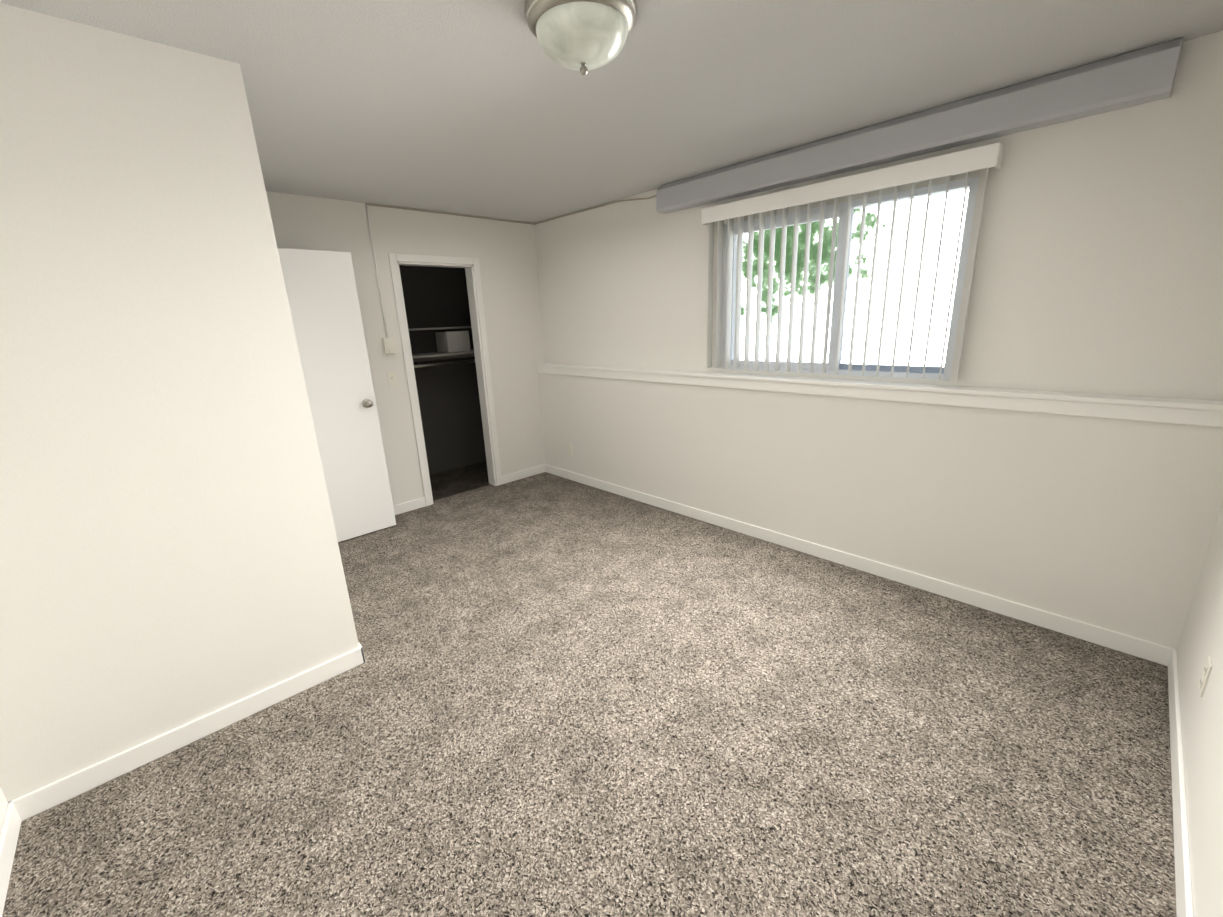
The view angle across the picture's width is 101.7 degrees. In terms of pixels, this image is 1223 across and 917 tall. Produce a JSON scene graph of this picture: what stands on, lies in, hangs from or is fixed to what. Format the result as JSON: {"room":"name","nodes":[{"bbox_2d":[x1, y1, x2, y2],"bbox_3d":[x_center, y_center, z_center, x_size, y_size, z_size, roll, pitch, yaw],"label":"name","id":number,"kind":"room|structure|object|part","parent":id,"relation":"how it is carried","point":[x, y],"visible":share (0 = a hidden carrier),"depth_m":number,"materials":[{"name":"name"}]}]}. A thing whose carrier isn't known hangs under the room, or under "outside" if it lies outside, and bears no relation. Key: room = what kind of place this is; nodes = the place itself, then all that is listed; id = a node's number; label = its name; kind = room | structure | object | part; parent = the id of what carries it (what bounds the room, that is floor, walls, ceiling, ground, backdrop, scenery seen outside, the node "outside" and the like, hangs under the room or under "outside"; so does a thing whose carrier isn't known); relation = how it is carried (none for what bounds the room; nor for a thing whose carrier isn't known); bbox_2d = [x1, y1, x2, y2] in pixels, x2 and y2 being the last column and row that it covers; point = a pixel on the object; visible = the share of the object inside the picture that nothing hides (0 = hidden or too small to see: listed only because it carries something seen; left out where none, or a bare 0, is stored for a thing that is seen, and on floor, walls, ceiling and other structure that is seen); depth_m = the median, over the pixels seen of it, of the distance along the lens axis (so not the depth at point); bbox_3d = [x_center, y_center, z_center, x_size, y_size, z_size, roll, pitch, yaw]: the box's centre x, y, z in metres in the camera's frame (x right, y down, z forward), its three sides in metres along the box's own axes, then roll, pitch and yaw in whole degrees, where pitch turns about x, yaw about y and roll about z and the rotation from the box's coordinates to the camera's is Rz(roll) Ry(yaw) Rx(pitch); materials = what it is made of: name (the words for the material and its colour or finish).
{"room":"empty bedroom","nodes":[
{"label":"empty bedroom","id":0,"kind":"room"},
{"bbox_2d":[0,787,7,832],"bbox_3d":[-1.783,0.125,0.980,0.150,2.422,4.737,-17,21,-41],"label":"wall","id":1,"kind":"structure","parent":0,"point":[3,803],"depth_m":1.59,"materials":[{"name":"paint"}]},
{"bbox_2d":[0,797,27,916],"bbox_3d":[-1.064,1.381,0.727,0.012,0.085,2.608,-17,21,-41],"label":"baseboard","id":2,"kind":"structure","parent":1,"relation":"attached to","point":[15,814],"depth_m":1.53,"materials":[{"name":"white paint"}]},
{"bbox_2d":[0,3,358,801],"bbox_3d":[-2.260,-0.232,2.324,1.090,2.422,1.832,-17,21,-41],"label":"wall","id":3,"kind":"structure","parent":0,"point":[170,557],"depth_m":1.69,"materials":[{"name":"paint"}]},
{"bbox_2d":[20,642,365,817],"bbox_3d":[-1.560,1.043,2.006,1.072,0.085,0.012,-17,21,-41],"label":"baseboard","id":4,"kind":"structure","parent":3,"relation":"attached to","point":[36,802],"depth_m":1.91,"materials":[{"name":"white paint"}]},
{"bbox_2d":[278,248,395,541],"bbox_3d":[-2.039,-0.368,3.464,0.753,2.028,0.169,-17,21,-41],"label":"door","id":5,"kind":"structure","parent":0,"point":[322,294],"depth_m":3.52,"materials":[{"name":"white paint"}]},
{"bbox_3d":[-1.813,-0.410,3.677,0.066,0.066,0.169,-17,21,-41],"label":"knob","id":6,"kind":"part","parent":5,"relation":"part of","materials":[{"name":"silver metal"}]},
{"bbox_2d":[266,191,544,505],"bbox_3d":[-1.984,-0.678,3.875,4.027,2.422,0.110,-17,21,-41],"label":"wall","id":7,"kind":"structure","parent":0,"point":[505,252],"depth_m":4.17,"materials":[{"name":"paint"}]},
{"bbox_2d":[365,203,396,353],"bbox_3d":[-1.776,-1.359,3.808,0.084,1.088,0.044,-17,21,-41],"label":"thermostat","id":8,"kind":"object","parent":7,"relation":"attached to","point":[389,346],"visible":1,"depth_m":3.88,"materials":[{"name":"white plastic"}]},
{"bbox_2d":[387,371,397,385],"bbox_3d":[-1.764,-0.643,4.011,0.070,0.115,0.016,-17,21,-41],"label":"light switch","id":9,"kind":"object","parent":7,"relation":"attached to","point":[392,378],"visible":1,"depth_m":4.01,"materials":[{"name":"white plastic"}]},
{"bbox_2d":[393,497,425,514],"bbox_3d":[-2.046,0.501,4.009,1.128,0.085,0.012,-17,21,-41],"label":"baseboard","id":10,"kind":"structure","parent":7,"relation":"attached to","point":[418,503],"depth_m":4.28,"materials":[{"name":"white paint"}]},
{"bbox_2d":[388,253,501,505],"bbox_3d":[-1.443,-0.647,4.419,0.661,2.026,0.117,-17,21,-41],"label":"door frame","id":11,"kind":"structure","parent":7,"relation":"attached to","point":[471,291],"depth_m":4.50,"materials":[{"name":"white paint"}]},
{"bbox_2d":[501,464,543,483],"bbox_3d":[-0.896,0.159,5.064,0.517,0.085,0.012,-17,21,-41],"label":"baseboard","id":12,"kind":"structure","parent":7,"relation":"attached to","point":[539,469],"depth_m":5.05,"materials":[{"name":"white paint"}]},
{"bbox_2d":[399,265,485,474],"bbox_3d":[-2.015,-0.992,5.002,1.950,2.422,0.100,-17,21,-41],"label":"wall","id":13,"kind":"structure","parent":0,"point":[448,397],"depth_m":5.18,"materials":[{"name":"grey paint"}]},
{"bbox_2d":[408,326,474,361],"bbox_3d":[-1.844,-1.081,4.771,1.730,0.323,0.430,-17,21,-41],"label":"closet shelf","id":14,"kind":"object","parent":13,"relation":"attached to","point":[420,357],"visible":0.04,"depth_m":4.91,"materials":[{"name":"grey wood"}]},
{"bbox_2d":[414,359,474,367],"bbox_3d":[-1.757,-0.887,4.739,1.710,0.032,0.032,-17,21,-41],"label":"rail","id":15,"kind":"object","parent":14,"relation":"attached to","point":[443,363],"visible":0.19,"depth_m":4.84,"materials":[{"name":"silver metal"}]},
{"bbox_2d":[435,331,470,351],"bbox_3d":[-1.603,-1.183,5.028,0.240,0.198,0.250,-17,21,-41],"label":"box","id":16,"kind":"object","parent":14,"relation":"on","point":[452,341],"visible":1,"depth_m":4.94,"materials":[{"name":"grey cardboard"}]},
{"bbox_2d":[429,461,490,500],"bbox_3d":[-1.667,0.248,5.009,1.730,0.004,0.789,-17,21,-41],"label":"floor","id":17,"kind":"structure","parent":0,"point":[457,481],"depth_m":5.07,"materials":[{"name":"grey carpet"}]},
{"bbox_2d":[2,472,1176,916],"bbox_3d":[-0.653,0.851,2.903,4.150,0.100,5.750,-17,21,-41],"label":"floor carpet","id":18,"kind":"object","parent":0,"point":[554,696],"visible":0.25,"depth_m":1.78,"materials":[{"name":"grey carpet"}]},
{"bbox_2d":[0,0,1222,222],"bbox_3d":[-0.752,-1.576,2.223,4.150,0.100,5.750,-17,21,-41],"label":"ceiling","id":19,"kind":"structure","parent":0,"point":[484,108],"depth_m":1.93,"materials":[{"name":"paint"}]},
{"bbox_2d":[367,195,655,224],"bbox_3d":[-0.714,-1.878,3.626,1.520,0.071,1.590,-17,21,-41],"label":"cord","id":20,"kind":"object","parent":19,"relation":"attached to","point":[508,220],"visible":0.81,"depth_m":4.06,"materials":[{"name":"beige plastic"}]},
{"bbox_2d":[525,0,636,74],"bbox_3d":[-0.088,-1.267,1.518,0.338,0.166,0.338,-17,21,-41],"label":"lamp","id":21,"kind":"object","parent":19,"relation":"attached to","point":[583,37],"visible":1,"depth_m":1.44,"materials":[{"name":"white glass"}]},
{"bbox_2d":[535,31,1222,400],"bbox_3d":[0.937,-1.222,3.338,0.196,1.317,4.728,-17,21,-41],"label":"wall","id":22,"kind":"structure","parent":0,"point":[1099,261],"depth_m":2.20,"materials":[{"name":"paint"}]},
{"bbox_2d":[722,177,978,379],"bbox_3d":[1.277,-0.984,2.959,0.070,0.947,1.390,-17,21,-41],"label":"window","id":23,"kind":"structure","parent":22,"relation":"in","point":[954,186],"depth_m":2.82,"materials":[{"name":"white plastic"}]},
{"bbox_2d":[839,363,943,373],"bbox_3d":[1.366,-0.560,3.148,0.194,0.102,1.430,-17,21,-41],"label":"track","id":24,"kind":"object","parent":23,"relation":"attached to","point":[903,368],"depth_m":2.78,"materials":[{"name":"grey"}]},
{"bbox_2d":[701,142,1004,380],"bbox_3d":[1.197,-1.021,2.892,0.105,1.038,1.586,-17,21,-41],"label":"vertical blinds","id":25,"kind":"object","parent":22,"relation":"attached to","point":[960,162],"visible":1,"depth_m":2.87,"materials":[{"name":"white paint"}]},
{"bbox_2d":[656,37,1183,213],"bbox_3d":[1.208,-1.639,2.680,0.104,0.177,2.470,-17,21,-41],"label":"ceiling beam","id":26,"kind":"structure","parent":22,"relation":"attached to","point":[1138,77],"depth_m":2.26,"materials":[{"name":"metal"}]},
{"bbox_2d":[538,373,1222,649],"bbox_3d":[0.967,-0.051,3.648,0.347,1.105,4.728,-17,21,-41],"label":"wall","id":27,"kind":"structure","parent":0,"point":[1108,523],"depth_m":2.61,"materials":[{"name":"paint"}]},
{"bbox_2d":[567,443,571,455],"bbox_3d":[-0.410,-0.087,4.869,0.008,0.115,0.070,-17,21,-41],"label":"electrical outlet","id":28,"kind":"object","parent":27,"relation":"attached to","point":[569,448],"visible":1,"depth_m":4.87,"materials":[{"name":"white plastic"}]},
{"bbox_2d":[544,464,1167,663],"bbox_3d":[0.844,0.475,3.681,0.012,0.085,4.468,-17,21,-41],"label":"baseboard","id":29,"kind":"structure","parent":27,"relation":"attached to","point":[1134,646],"depth_m":2.79,"materials":[{"name":"white paint"}]},
{"bbox_2d":[535,363,1222,426],"bbox_3d":[0.835,-0.535,3.430,0.125,0.085,4.468,-17,21,-41],"label":"trim","id":30,"kind":"structure","parent":27,"relation":"on","point":[1180,411],"depth_m":2.48,"materials":[{"name":"white paint"}]},
{"bbox_2d":[1177,502,1222,916],"bbox_3d":[1.194,0.098,0.644,4.050,2.422,0.150,-17,21,-41],"label":"wall","id":31,"kind":"structure","parent":0,"point":[1201,640],"depth_m":1.48,"materials":[{"name":"paint"}]},
{"bbox_2d":[1160,647,1193,916],"bbox_3d":[1.114,1.229,0.952,3.510,0.085,0.012,-17,21,-41],"label":"baseboard","id":32,"kind":"structure","parent":31,"relation":"attached to","point":[1184,903],"depth_m":1.51,"materials":[{"name":"white paint"}]},
{"bbox_2d":[1199,656,1211,696],"bbox_3d":[1.883,0.692,1.579,0.070,0.115,0.008,-17,21,-41],"label":"electrical outlet","id":33,"kind":"object","parent":31,"relation":"attached to","point":[1205,675],"visible":0.98,"depth_m":1.57,"materials":[{"name":"white plastic"}]},
{"label":"outside","id":34,"kind":"structure","parent":0,"visible":0},
{"bbox_2d":[740,189,968,366],"bbox_3d":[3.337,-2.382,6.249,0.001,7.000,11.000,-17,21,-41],"label":"window glass","id":35,"kind":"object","parent":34,"point":[909,290],"depth_m":6.28,"materials":[{"name":"clear glass"}]}
]}

